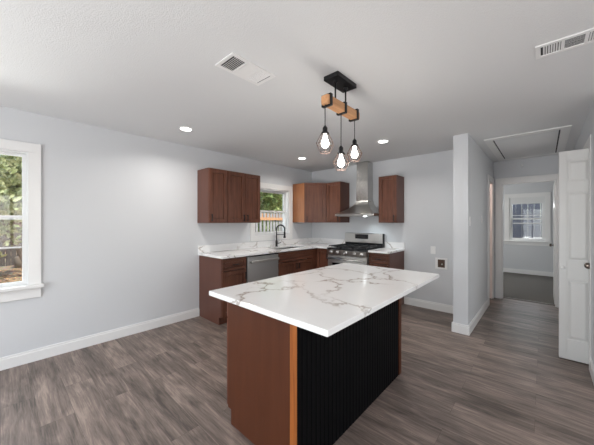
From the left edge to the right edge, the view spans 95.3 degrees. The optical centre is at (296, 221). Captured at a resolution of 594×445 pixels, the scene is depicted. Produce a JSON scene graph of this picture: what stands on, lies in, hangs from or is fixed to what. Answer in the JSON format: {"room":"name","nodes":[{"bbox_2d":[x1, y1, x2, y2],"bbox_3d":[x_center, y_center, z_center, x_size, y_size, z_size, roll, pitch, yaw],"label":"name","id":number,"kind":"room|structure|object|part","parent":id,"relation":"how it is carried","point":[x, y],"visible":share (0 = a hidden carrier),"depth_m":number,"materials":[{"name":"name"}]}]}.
{"room":"kitchen","nodes":[
{"label":"kitchen","id":0,"kind":"room"},
{"bbox_2d":[0,106,311,357],"bbox_3d":[-2.201,0.155,3.190,0.140,2.440,7.348,0,0,42],"label":"wall","id":1,"kind":"structure","parent":0,"point":[121,234],"depth_m":3.15,"materials":[{"name":"paint"}]},
{"bbox_2d":[0,139,43,302],"bbox_3d":[-2.971,-0.005,2.306,0.195,1.510,1.183,0,0,42],"label":"window","id":2,"kind":"structure","parent":1,"relation":"in","point":[30,286],"depth_m":2.63,"materials":[{"name":"paint"}]},
{"bbox_3d":[-2.984,-0.336,2.318,0.028,0.641,0.935,0,0,42],"label":"sash","id":3,"kind":"part","parent":2,"relation":"part of","materials":[{"name":"white plastic"}]},
{"bbox_3d":[-2.962,0.276,2.298,0.028,0.661,0.935,0,0,42],"label":"sash","id":4,"kind":"part","parent":2,"relation":"part of","materials":[{"name":"white plastic"}]},
{"bbox_3d":[-2.991,-0.025,2.324,0.140,1.290,0.963,0,0,42],"label":"frame","id":5,"kind":"part","parent":2,"relation":"part of","materials":[{"name":"white plastic"}]},
{"bbox_3d":[-2.926,0.634,2.265,0.075,0.032,1.183,0,0,42],"label":"sill","id":6,"kind":"part","parent":2,"relation":"part of","materials":[{"name":"paint"}]},
{"bbox_2d":[0,308,199,370],"bbox_3d":[-3.020,1.317,2.178,0.015,0.115,4.748,0,0,42],"label":"baseboard","id":7,"kind":"structure","parent":1,"relation":"attached to","point":[18,359],"depth_m":2.97,"materials":[{"name":"paint"}]},
{"bbox_2d":[197,168,227,222],"bbox_3d":[-1.208,-0.356,3.905,0.361,0.762,0.298,0,0,42],"label":"upper cabinet","id":8,"kind":"object","parent":1,"relation":"attached to","point":[212,183],"visible":1,"depth_m":3.81,"materials":[{"name":"brown wood"}]},
{"bbox_3d":[-1.108,-0.356,3.814,0.020,0.756,0.289,0,0,42],"label":"door","id":9,"kind":"part","parent":8,"relation":"part of","materials":[{"name":"brown wood"}]},
{"bbox_2d":[228,171,259,222],"bbox_3d":[-0.901,-0.356,4.241,0.361,0.762,0.608,0,0,42],"label":"upper cabinet","id":10,"kind":"object","parent":1,"relation":"attached to","point":[243,188],"visible":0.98,"depth_m":4.12,"materials":[{"name":"brown wood"}]},
{"bbox_3d":[-0.904,-0.356,4.038,0.020,0.756,0.295,0,0,42],"label":"door","id":11,"kind":"part","parent":10,"relation":"part of","materials":[{"name":"brown wood"}]},
{"bbox_3d":[-0.699,-0.356,4.262,0.020,0.756,0.295,0,0,42],"label":"door","id":12,"kind":"part","parent":10,"relation":"part of","materials":[{"name":"brown wood"}]},
{"bbox_2d":[198,238,311,252],"bbox_3d":[-0.554,0.407,4.875,0.018,0.104,2.596,0,0,42],"label":"backsplash","id":13,"kind":"structure","parent":1,"relation":"attached to","point":[232,246],"depth_m":4.56,"materials":[{"name":"stone"}]},
{"bbox_2d":[250,182,292,241],"bbox_3d":[-0.498,-0.170,5.043,0.160,1.030,1.040,0,0,42],"label":"window","id":14,"kind":"structure","parent":1,"relation":"in","point":[270,188],"depth_m":5.15,"materials":[{"name":"paint"}]},
{"bbox_3d":[-0.495,0.013,5.040,0.028,0.425,0.800,0,0,42],"label":"sash","id":15,"kind":"part","parent":14,"relation":"part of","materials":[{"name":"white plastic"}]},
{"bbox_3d":[-0.505,-0.170,5.049,0.140,0.840,0.850,0,0,42],"label":"frame","id":16,"kind":"part","parent":14,"relation":"part of","materials":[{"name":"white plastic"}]},
{"bbox_3d":[-0.517,-0.362,5.060,0.028,0.405,0.800,0,0,42],"label":"sash","id":17,"kind":"part","parent":14,"relation":"part of","materials":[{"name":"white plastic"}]},
{"bbox_2d":[293,183,326,222],"bbox_3d":[0.344,-0.356,5.421,0.610,0.762,0.619,0,0,42],"label":"upper cabinet","id":18,"kind":"object","parent":1,"relation":"attached to","point":[309,199],"visible":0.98,"depth_m":5.20,"materials":[{"name":"brown wood"}]},
{"bbox_3d":[0.029,-0.356,5.301,0.303,0.760,0.002,0,0,42],"label":"panel","id":19,"kind":"part","parent":18,"relation":"part of","materials":[{"name":"brown wood"}]},
{"bbox_3d":[0.358,-0.356,5.199,0.392,0.756,0.020,0,0,-2],"label":"door","id":20,"kind":"part","parent":18,"relation":"part of","materials":[{"name":"brown wood"}]},
{"bbox_2d":[0,0,593,171],"bbox_3d":[1.746,-1.140,2.739,6.540,0.150,12.240,0,0,42],"label":"ceiling","id":21,"kind":"structure","parent":0,"point":[426,73],"depth_m":1.91,"materials":[{"name":"paint"}]},
{"bbox_2d":[179,126,192,130],"bbox_3d":[-1.274,-1.060,3.106,0.146,0.010,0.146,0,0,42],"label":"recessed light","id":22,"kind":"object","parent":21,"relation":"in","point":[184,128],"visible":1,"depth_m":3.08,"materials":[{"name":"white plastic"}]},
{"bbox_2d":[215,52,275,85],"bbox_3d":[-0.355,-1.061,1.908,0.205,0.008,0.375,0,0,42],"label":"ceiling vent","id":23,"kind":"object","parent":21,"relation":"in","point":[233,63],"visible":1,"depth_m":1.89,"materials":[{"name":"white plastic"}]},
{"bbox_2d":[316,71,361,170],"bbox_3d":[0.332,-0.726,2.050,0.136,0.677,0.519,0,0,42],"label":"pendant light","id":24,"kind":"object","parent":21,"relation":"hanging from","point":[339,81],"visible":1,"depth_m":2.02,"materials":[{"name":"black metal"}]},
{"bbox_2d":[321,125,328,134],"bbox_3d":[0.197,-0.642,1.902,0.060,0.060,0.060,0,0,42],"label":"socket","id":25,"kind":"object","parent":24,"relation":"attached to","point":[325,132],"depth_m":1.89,"materials":[{"name":"black metal"}]},
{"bbox_3d":[0.197,-0.563,1.902,0.056,0.096,0.056,0,0,42],"label":"bulb","id":26,"kind":"part","parent":24,"relation":"part of","materials":[{"name":"white glass"}]},
{"bbox_2d":[337,146,344,154],"bbox_3d":[0.334,-0.539,2.052,0.060,0.065,0.060,0,0,42],"label":"socket","id":27,"kind":"object","parent":24,"relation":"attached to","point":[340,152],"depth_m":2.04,"materials":[{"name":"black metal"}]},
{"bbox_3d":[0.334,-0.458,2.052,0.056,0.096,0.056,0,0,42],"label":"bulb","id":28,"kind":"part","parent":24,"relation":"part of","materials":[{"name":"white glass"}]},
{"bbox_2d":[351,139,357,146],"bbox_3d":[0.467,-0.639,2.198,0.060,0.060,0.060,0,0,42],"label":"socket","id":29,"kind":"object","parent":24,"relation":"attached to","point":[354,143],"depth_m":2.18,"materials":[{"name":"black metal"}]},
{"bbox_3d":[0.467,-0.560,2.198,0.056,0.096,0.056,0,0,42],"label":"bulb","id":30,"kind":"part","parent":24,"relation":"part of","materials":[{"name":"white glass"}]},
{"bbox_2d":[377,139,388,142],"bbox_3d":[1.140,-1.060,3.589,0.146,0.010,0.146,0,0,42],"label":"recessed light","id":31,"kind":"object","parent":21,"relation":"in","point":[382,140],"visible":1,"depth_m":3.58,"materials":[{"name":"white plastic"}]},
{"bbox_2d":[484,125,571,160],"bbox_3d":[3.280,-1.058,3.857,0.810,0.012,1.620,0,0,42],"label":"attic hatch","id":32,"kind":"object","parent":21,"relation":"attached to","point":[551,141],"visible":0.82,"depth_m":3.68,"materials":[{"name":"paint"}]},
{"bbox_3d":[3.280,-1.059,3.857,0.612,0.004,1.442,0,0,42],"label":"panel","id":33,"kind":"part","parent":32,"relation":"part of","materials":[{"name":"paint"}]},
{"bbox_2d":[535,28,593,59],"bbox_3d":[1.635,-1.061,1.594,0.345,0.008,0.165,0,0,42],"label":"ceiling vent","id":34,"kind":"object","parent":21,"relation":"in","point":[585,37],"visible":1,"depth_m":1.62,"materials":[{"name":"white plastic"}]},
{"bbox_2d":[0,272,593,444],"bbox_3d":[1.746,1.447,2.739,6.540,0.156,12.240,0,0,42],"label":"floor","id":35,"kind":"structure","parent":0,"point":[505,382],"depth_m":2.21,"materials":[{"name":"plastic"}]},
{"bbox_2d":[199,255,246,324],"bbox_3d":[-1.054,0.933,3.868,0.637,0.884,0.395,0,0,42],"label":"base cabinet","id":36,"kind":"object","parent":35,"relation":"on","point":[214,273],"visible":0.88,"depth_m":3.70,"materials":[{"name":"brown wood"}]},
{"bbox_3d":[-1.202,0.933,3.748,0.580,0.884,0.018,0,0,42],"label":"panel","id":37,"kind":"part","parent":36,"relation":"part of","materials":[{"name":"brown wood"}]},
{"bbox_3d":[-0.853,0.584,3.684,0.020,0.153,0.383,0,0,42],"label":"drawer","id":38,"kind":"part","parent":36,"relation":"part of","materials":[{"name":"brown wood"}]},
{"bbox_3d":[-0.853,0.968,3.684,0.020,0.595,0.383,0,0,42],"label":"door","id":39,"kind":"part","parent":36,"relation":"part of","materials":[{"name":"brown wood"}]},
{"bbox_2d":[246,253,278,282],"bbox_3d":[-0.698,0.935,4.229,0.658,0.879,0.598,0,0,42],"label":"dishwasher","id":40,"kind":"object","parent":35,"relation":"on","point":[264,266],"visible":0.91,"depth_m":4.01,"materials":[{"name":"grey metal"}]},
{"bbox_3d":[-0.474,0.580,4.025,0.053,0.036,0.544,0,0,42],"label":"handle","id":41,"kind":"part","parent":40,"relation":"part of","materials":[{"name":"silver metal"}]},
{"bbox_2d":[278,247,312,275],"bbox_3d":[-0.207,0.933,4.797,0.637,0.884,0.885,0,0,42],"label":"base cabinet","id":42,"kind":"object","parent":35,"relation":"on","point":[285,268],"visible":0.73,"depth_m":4.57,"materials":[{"name":"brown wood"}]},
{"bbox_3d":[-0.154,0.968,4.451,0.020,0.595,0.434,0,0,42],"label":"door","id":43,"kind":"part","parent":42,"relation":"part of","materials":[{"name":"brown wood"}]},
{"bbox_3d":[-0.006,0.584,4.613,0.020,0.153,0.873,0,0,42],"label":"false drawer","id":44,"kind":"part","parent":42,"relation":"part of","materials":[{"name":"brown wood"}]},
{"bbox_3d":[0.142,0.968,4.776,0.020,0.595,0.434,0,0,42],"label":"door","id":45,"kind":"part","parent":42,"relation":"part of","materials":[{"name":"brown wood"}]},
{"bbox_2d":[227,298,400,444],"bbox_3d":[0.215,0.933,2.175,0.706,0.884,1.397,0,0,42],"label":"kitchen island","id":46,"kind":"object","parent":35,"relation":"on","point":[288,384],"visible":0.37,"depth_m":1.67,"materials":[{"name":"brown wood"}]},
{"bbox_3d":[-0.329,0.968,2.036,0.020,0.595,0.447,0,0,42],"label":"door","id":47,"kind":"part","parent":46,"relation":"part of","materials":[{"name":"brown wood"}]},
{"bbox_3d":[-0.249,0.933,1.669,0.590,0.884,0.020,0,0,42],"label":"panel","id":48,"kind":"part","parent":46,"relation":"part of","materials":[{"name":"brown wood"}]},
{"bbox_3d":[-0.013,0.933,1.451,0.052,0.884,0.022,0,0,42],"label":"corner trim","id":49,"kind":"part","parent":46,"relation":"part of","materials":[{"name":"brown wood"}]},
{"bbox_2d":[209,263,438,336],"bbox_3d":[0.329,0.475,2.076,0.964,0.030,1.651,0,0,42],"label":"island countertop","id":50,"kind":"structure","parent":46,"relation":"on","point":[324,301],"depth_m":1.72,"materials":[{"name":"stone"}]},
{"bbox_3d":[0.453,0.933,1.940,0.029,0.884,1.326,0,0,42],"label":"beadboard panel","id":51,"kind":"part","parent":46,"relation":"part of","materials":[{"name":"black paint"}]},
{"bbox_3d":[0.908,0.933,2.455,0.060,0.884,0.048,0,0,42],"label":"corner trim","id":52,"kind":"part","parent":46,"relation":"part of","materials":[{"name":"brown wood"}]},
{"bbox_2d":[313,248,327,268],"bbox_3d":[0.418,0.933,5.300,0.882,0.884,0.697,0,0,42],"label":"base cabinet","id":53,"kind":"object","parent":35,"relation":"on","point":[320,255],"visible":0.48,"depth_m":4.97,"materials":[{"name":"brown wood"}]},
{"bbox_2d":[198,238,344,258],"bbox_3d":[-0.229,0.423,4.591,0.882,0.136,2.616,0,0,42],"label":"countertop","id":54,"kind":"structure","parent":53,"relation":"on","point":[232,250],"depth_m":4.50,"materials":[{"name":"stone"}]},
{"bbox_2d":[275,224,285,246],"bbox_3d":[-0.303,0.257,4.962,0.199,0.405,0.055,0,0,-16],"label":"faucet","id":55,"kind":"object","parent":54,"relation":"on","point":[284,234],"visible":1,"depth_m":4.94,"materials":[{"name":"black metal"}]},
{"bbox_2d":[278,247,302,262],"bbox_3d":[-0.190,0.589,4.768,0.381,0.193,0.684,0,0,42],"label":"sink","id":56,"kind":"object","parent":54,"relation":"in","point":[288,247],"visible":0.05,"depth_m":4.95,"materials":[{"name":"silver metal"}]},
{"bbox_3d":[0.477,0.886,4.921,0.277,0.758,0.020,0,0,42],"label":"door","id":57,"kind":"part","parent":53,"relation":"part of","materials":[{"name":"brown wood"}]},
{"bbox_2d":[327,233,384,265],"bbox_3d":[1.016,0.797,4.733,0.758,1.155,0.709,0,0,42],"label":"gas range","id":58,"kind":"object","parent":35,"relation":"on","point":[355,249],"visible":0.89,"depth_m":4.68,"materials":[{"name":"silver metal"}]},
{"bbox_3d":[0.799,0.640,4.495,0.698,0.028,0.064,0,0,42],"label":"handle","id":59,"kind":"part","parent":58,"relation":"part of","materials":[{"name":"silver metal"}]},
{"bbox_3d":[0.826,0.532,4.525,0.758,0.086,0.070,0,0,42],"label":"control panel","id":60,"kind":"part","parent":58,"relation":"part of","materials":[{"name":"silver metal"}]},
{"bbox_3d":[0.835,0.863,4.535,0.750,0.555,0.044,0,0,42],"label":"oven door","id":61,"kind":"part","parent":58,"relation":"part of","materials":[{"name":"silver metal"}]},
{"bbox_2d":[327,247,378,251],"bbox_3d":[1.011,0.474,4.727,0.758,0.029,0.605,0,0,42],"label":"cooktop","id":62,"kind":"object","parent":58,"relation":"in","point":[332,249],"depth_m":4.53,"materials":[{"name":"black metal"}]},
{"bbox_2d":[369,251,403,304],"bbox_3d":[1.453,0.933,4.396,0.330,0.884,0.637,0,0,42],"label":"base cabinet","id":63,"kind":"object","parent":35,"relation":"on","point":[393,260],"visible":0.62,"depth_m":4.23,"materials":[{"name":"brown wood"}]},
{"bbox_3d":[1.270,0.584,4.195,0.318,0.153,0.020,0,0,42],"label":"drawer","id":64,"kind":"part","parent":63,"relation":"part of","materials":[{"name":"brown wood"}]},
{"bbox_3d":[1.270,0.968,4.195,0.318,0.595,0.020,0,0,42],"label":"door","id":65,"kind":"part","parent":63,"relation":"part of","materials":[{"name":"brown wood"}]},
{"bbox_2d":[368,242,404,253],"bbox_3d":[1.460,0.423,4.395,0.345,0.136,0.630,0,0,42],"label":"countertop","id":66,"kind":"structure","parent":63,"relation":"on","point":[390,247],"depth_m":4.50,"materials":[{"name":"stone"}]},
{"bbox_3d":[1.588,0.933,4.312,0.018,0.884,0.580,0,0,42],"label":"panel","id":67,"kind":"part","parent":63,"relation":"part of","materials":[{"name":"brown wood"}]},
{"bbox_2d":[503,297,554,305],"bbox_3d":[3.966,1.369,4.646,0.674,0.011,0.040,0,0,42],"label":"trim","id":68,"kind":"structure","parent":35,"relation":"on","point":[503,297],"depth_m":4.61,"materials":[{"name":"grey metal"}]},
{"bbox_2d":[312,150,452,305],"bbox_3d":[1.376,0.155,4.982,3.010,2.440,0.120,0,0,42],"label":"wall","id":69,"kind":"structure","parent":0,"point":[428,178],"depth_m":4.37,"materials":[{"name":"paint"}]},
{"bbox_2d":[312,238,344,243],"bbox_3d":[0.654,0.407,5.545,0.864,0.104,0.018,0,0,42],"label":"backsplash","id":70,"kind":"structure","parent":69,"relation":"attached to","point":[314,240],"depth_m":5.54,"materials":[{"name":"stone"}]},
{"bbox_2d":[326,181,348,222],"bbox_3d":[0.775,-0.356,5.202,0.318,0.762,0.361,0,0,42],"label":"upper cabinet","id":71,"kind":"object","parent":69,"relation":"attached to","point":[337,193],"visible":0.99,"depth_m":5.10,"materials":[{"name":"brown wood"}]},
{"bbox_3d":[0.685,-0.356,5.102,0.309,0.756,0.020,0,0,42],"label":"door","id":72,"kind":"part","parent":71,"relation":"part of","materials":[{"name":"brown wood"}]},
{"bbox_2d":[335,161,378,216],"bbox_3d":[1.123,-0.571,4.789,0.744,0.982,0.500,0,0,42],"label":"range hood","id":73,"kind":"object","parent":69,"relation":"attached to","point":[364,206],"visible":0.93,"depth_m":4.80,"materials":[{"name":"silver metal"}]},
{"bbox_2d":[379,175,403,222],"bbox_3d":[1.557,-0.356,4.489,0.303,0.762,0.361,0,0,42],"label":"upper cabinet","id":74,"kind":"object","parent":69,"relation":"attached to","point":[391,188],"visible":1,"depth_m":4.39,"materials":[{"name":"brown wood"}]},
{"bbox_2d":[385,242,404,248],"bbox_3d":[1.666,0.407,4.621,0.345,0.104,0.018,0,0,42],"label":"backsplash","id":75,"kind":"structure","parent":69,"relation":"attached to","point":[401,245],"depth_m":4.60,"materials":[{"name":"stone"}]},
{"bbox_2d":[404,297,452,313],"bbox_3d":[2.115,1.317,4.216,0.885,0.115,0.015,0,0,42],"label":"baseboard","id":76,"kind":"structure","parent":69,"relation":"attached to","point":[410,301],"depth_m":4.25,"materials":[{"name":"paint"}]},
{"bbox_2d":[431,246,435,253],"bbox_3d":[2.119,0.450,4.217,0.072,0.116,0.008,0,0,42],"label":"wall outlet","id":77,"kind":"object","parent":69,"relation":"attached to","point":[433,248],"visible":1,"depth_m":4.21,"materials":[{"name":"white plastic"}]},
{"bbox_2d":[435,258,447,269],"bbox_3d":[2.202,0.647,4.132,0.170,0.170,0.022,0,0,42],"label":"utility box","id":78,"kind":"object","parent":69,"relation":"attached to","point":[440,263],"visible":1,"depth_m":4.14,"materials":[{"name":"white plastic"}]},
{"bbox_2d":[453,133,492,324],"bbox_3d":[2.747,0.155,4.133,0.160,2.440,2.190,0,0,42],"label":"wall","id":79,"kind":"structure","parent":0,"point":[472,166],"depth_m":3.38,"materials":[{"name":"paint"}]},
{"bbox_2d":[452,299,488,335],"bbox_3d":[2.516,1.317,3.880,0.190,0.115,1.535,0,0,42],"label":"baseboard","id":80,"kind":"structure","parent":79,"relation":"attached to","point":[456,327],"depth_m":3.37,"materials":[{"name":"paint"}]},
{"bbox_2d":[488,174,493,304],"bbox_3d":[3.322,0.307,4.631,0.018,2.135,0.650,0,0,42],"label":"trim","id":81,"kind":"structure","parent":79,"relation":"attached to","point":[490,179],"depth_m":4.44,"materials":[{"name":"paint"}]},
{"bbox_2d":[490,182,491,298],"bbox_3d":[3.256,0.350,4.691,0.160,2.050,0.480,0,0,42],"label":"trim","id":82,"kind":"structure","parent":79,"relation":"attached to","point":[490,182],"depth_m":4.81,"materials":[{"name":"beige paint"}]},
{"bbox_2d":[493,154,558,297],"bbox_3d":[3.556,0.155,4.946,3.200,2.440,0.100,0,0,42],"label":"wall","id":83,"kind":"structure","parent":0,"point":[544,165],"depth_m":4.61,"materials":[{"name":"paint"}]},
{"bbox_2d":[495,173,558,307],"bbox_3d":[3.923,0.307,4.599,0.880,2.135,0.118,0,0,42],"label":"trim","id":84,"kind":"structure","parent":83,"relation":"attached to","point":[499,183],"depth_m":4.80,"materials":[{"name":"paint"}]},
{"bbox_2d":[549,181,554,303],"bbox_3d":[4.455,0.355,4.708,0.091,2.020,0.700,0,0,42],"label":"bedroom door","id":85,"kind":"structure","parent":83,"relation":"in","point":[550,245],"depth_m":4.44,"materials":[{"name":"paint"}]},
{"bbox_3d":[4.475,0.355,4.689,0.035,2.020,0.700,0,0,42],"label":"door","id":86,"kind":"part","parent":85,"relation":"part of","materials":[{"name":"paint"}]},
{"bbox_2d":[503,181,553,271],"bbox_3d":[6.021,0.155,7.055,4.200,2.440,0.140,0,0,42],"label":"wall","id":87,"kind":"structure","parent":0,"point":[525,257],"depth_m":6.98,"materials":[{"name":"paint"}]},
{"bbox_2d":[503,192,551,245],"bbox_3d":[5.982,-0.052,7.050,0.950,1.345,0.200,0,0,42],"label":"window","id":88,"kind":"structure","parent":87,"relation":"in","point":[544,198],"depth_m":7.01,"materials":[{"name":"paint"}]},
{"bbox_3d":[6.003,-0.058,7.072,0.710,1.135,0.140,0,0,42],"label":"frame","id":89,"kind":"part","parent":88,"relation":"part of","materials":[{"name":"white plastic"}]},
{"bbox_3d":[5.942,0.525,7.005,0.950,0.030,0.080,0,0,42],"label":"sill","id":90,"kind":"part","parent":88,"relation":"part of","materials":[{"name":"paint"}]},
{"bbox_3d":[6.022,-0.320,7.093,0.650,0.550,0.028,0,0,42],"label":"sash","id":91,"kind":"part","parent":88,"relation":"part of","materials":[{"name":"white plastic"}]},
{"bbox_2d":[511,198,543,203],"bbox_3d":[5.971,-0.525,7.037,0.650,0.140,0.043,0,0,42],"label":"raised blind","id":92,"kind":"object","parent":88,"relation":"attached to","point":[513,200],"depth_m":7.02,"materials":[{"name":"white plastic"}]},
{"bbox_3d":[5.999,0.198,7.067,0.650,0.565,0.028,0,0,42],"label":"sash","id":93,"kind":"part","parent":88,"relation":"part of","materials":[{"name":"white plastic"}]},
{"bbox_2d":[503,268,552,276],"bbox_3d":[5.969,1.317,6.998,4.000,0.115,0.015,0,0,42],"label":"baseboard","id":94,"kind":"structure","parent":87,"relation":"attached to","point":[521,271],"depth_m":6.98,"materials":[{"name":"paint"}]},
{"bbox_2d":[573,101,593,363],"bbox_3d":[3.434,0.155,3.195,0.120,2.440,2.650,0,0,42],"label":"wall","id":95,"kind":"structure","parent":0,"point":[588,127],"depth_m":2.49,"materials":[{"name":"paint"}]},
{"bbox_2d":[559,148,589,363],"bbox_3d":[2.716,0.335,2.611,0.270,2.060,0.105,0,0,42],"label":"bifold door","id":96,"kind":"structure","parent":95,"relation":"in","point":[574,265],"depth_m":2.65,"materials":[{"name":"paint"}]},
{"bbox_3d":[2.739,-0.490,2.636,0.156,0.220,0.019,0,0,42],"label":"raised panel","id":97,"kind":"part","parent":96,"relation":"part of","materials":[{"name":"paint"}]},
{"bbox_3d":[2.739,0.048,2.636,0.156,0.675,0.019,0,0,42],"label":"raised panel","id":98,"kind":"part","parent":96,"relation":"part of","materials":[{"name":"paint"}]},
{"bbox_3d":[2.739,0.870,2.636,0.156,0.590,0.019,0,0,42],"label":"raised panel","id":99,"kind":"part","parent":96,"relation":"part of","materials":[{"name":"paint"}]},
{"bbox_3d":[2.747,0.420,2.553,0.056,0.056,0.062,0,0,42],"label":"door knob","id":100,"kind":"part","parent":96,"relation":"part of","materials":[{"name":"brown metal"}]},
{"bbox_2d":[583,134,590,358],"bbox_3d":[3.158,0.285,2.987,0.007,2.180,1.310,0,0,42],"label":"trim","id":101,"kind":"structure","parent":95,"relation":"attached to","point":[587,145],"depth_m":2.54,"materials":[{"name":"paint"}]},
{"bbox_2d":[589,357,593,384],"bbox_3d":[4.218,1.317,2.470,2.285,0.115,2.665,0,0,42],"label":"baseboard","id":102,"kind":"structure","parent":95,"relation":"attached to","point":[591,365],"depth_m":2.37,"materials":[{"name":"paint"}]},
{"label":"outside","id":103,"kind":"structure","parent":0,"visible":0},
{"bbox_2d":[0,238,540,282],"bbox_3d":[-3.062,1.910,9.561,70.000,0.170,70.000,0,0,42],"label":"yard","id":104,"kind":"structure","parent":103,"point":[12,267],"depth_m":9.64,"materials":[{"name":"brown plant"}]},
{"bbox_2d":[0,154,21,261],"bbox_3d":[-8.932,-0.504,8.346,5.093,4.744,3.417,0,0,17],"label":"tree","id":105,"kind":"object","parent":104,"relation":"on","point":[10,166],"visible":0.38,"depth_m":7.88,"materials":[{"name":"green plant"}]},
{"bbox_2d":[0,227,21,265],"bbox_3d":[-11.816,1.015,11.123,0.060,1.620,18.509,0,0,42],"label":"fence","id":106,"kind":"object","parent":104,"relation":"on","point":[11,252],"visible":0.09,"depth_m":11.08,"materials":[{"name":"grey wood"}]},
{"bbox_2d":[0,268,21,282],"bbox_3d":[-8.559,1.802,8.141,6.313,0.054,4.625,0,0,42],"label":"fallen leaves","id":107,"kind":"object","parent":104,"relation":"on","point":[2,272],"visible":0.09,"depth_m":9.00,"materials":[{"name":"brown plant"}]},
{"bbox_2d":[0,221,21,251],"bbox_3d":[-19.731,-0.175,17.998,7.000,4.000,14.800,0,0,42],"label":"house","id":108,"kind":"structure","parent":104,"relation":"on","point":[19,223],"depth_m":16.51,"materials":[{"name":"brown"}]},
{"bbox_2d":[14,256,21,267],"bbox_3d":[-10.890,1.605,10.773,0.540,0.440,0.540,0,0,42],"label":"tree stump","id":109,"kind":"object","parent":104,"relation":"on","point":[17,262],"visible":0.38,"depth_m":10.53,"materials":[{"name":"brown wood"}]},
{"bbox_2d":[255,212,282,231],"bbox_3d":[-0.350,0.760,9.860,0.095,2.130,4.903,0,0,42],"label":"picket fence","id":110,"kind":"object","parent":104,"relation":"on","point":[278,217],"visible":0.04,"depth_m":9.23,"materials":[{"name":"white wood"}]},
{"bbox_2d":[258,192,282,231],"bbox_3d":[-1.742,-0.584,11.704,4.671,4.851,3.499,0,0,25],"label":"tree","id":111,"kind":"object","parent":104,"relation":"on","point":[271,200],"visible":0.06,"depth_m":10.88,"materials":[{"name":"green plant"}]},
{"bbox_2d":[263,199,282,229],"bbox_3d":[-1.665,-1.118,19.129,5.489,5.929,4.933,0,0,-13],"label":"tree","id":112,"kind":"object","parent":104,"relation":"on","point":[280,208],"visible":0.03,"depth_m":18.04,"materials":[{"name":"green plant"}]},
{"bbox_2d":[513,203,541,238],"bbox_3d":[8.560,0.440,9.273,6.562,2.769,0.060,0,0,42],"label":"fence","id":113,"kind":"object","parent":104,"relation":"on","point":[519,230],"visible":0.05,"depth_m":9.59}
]}

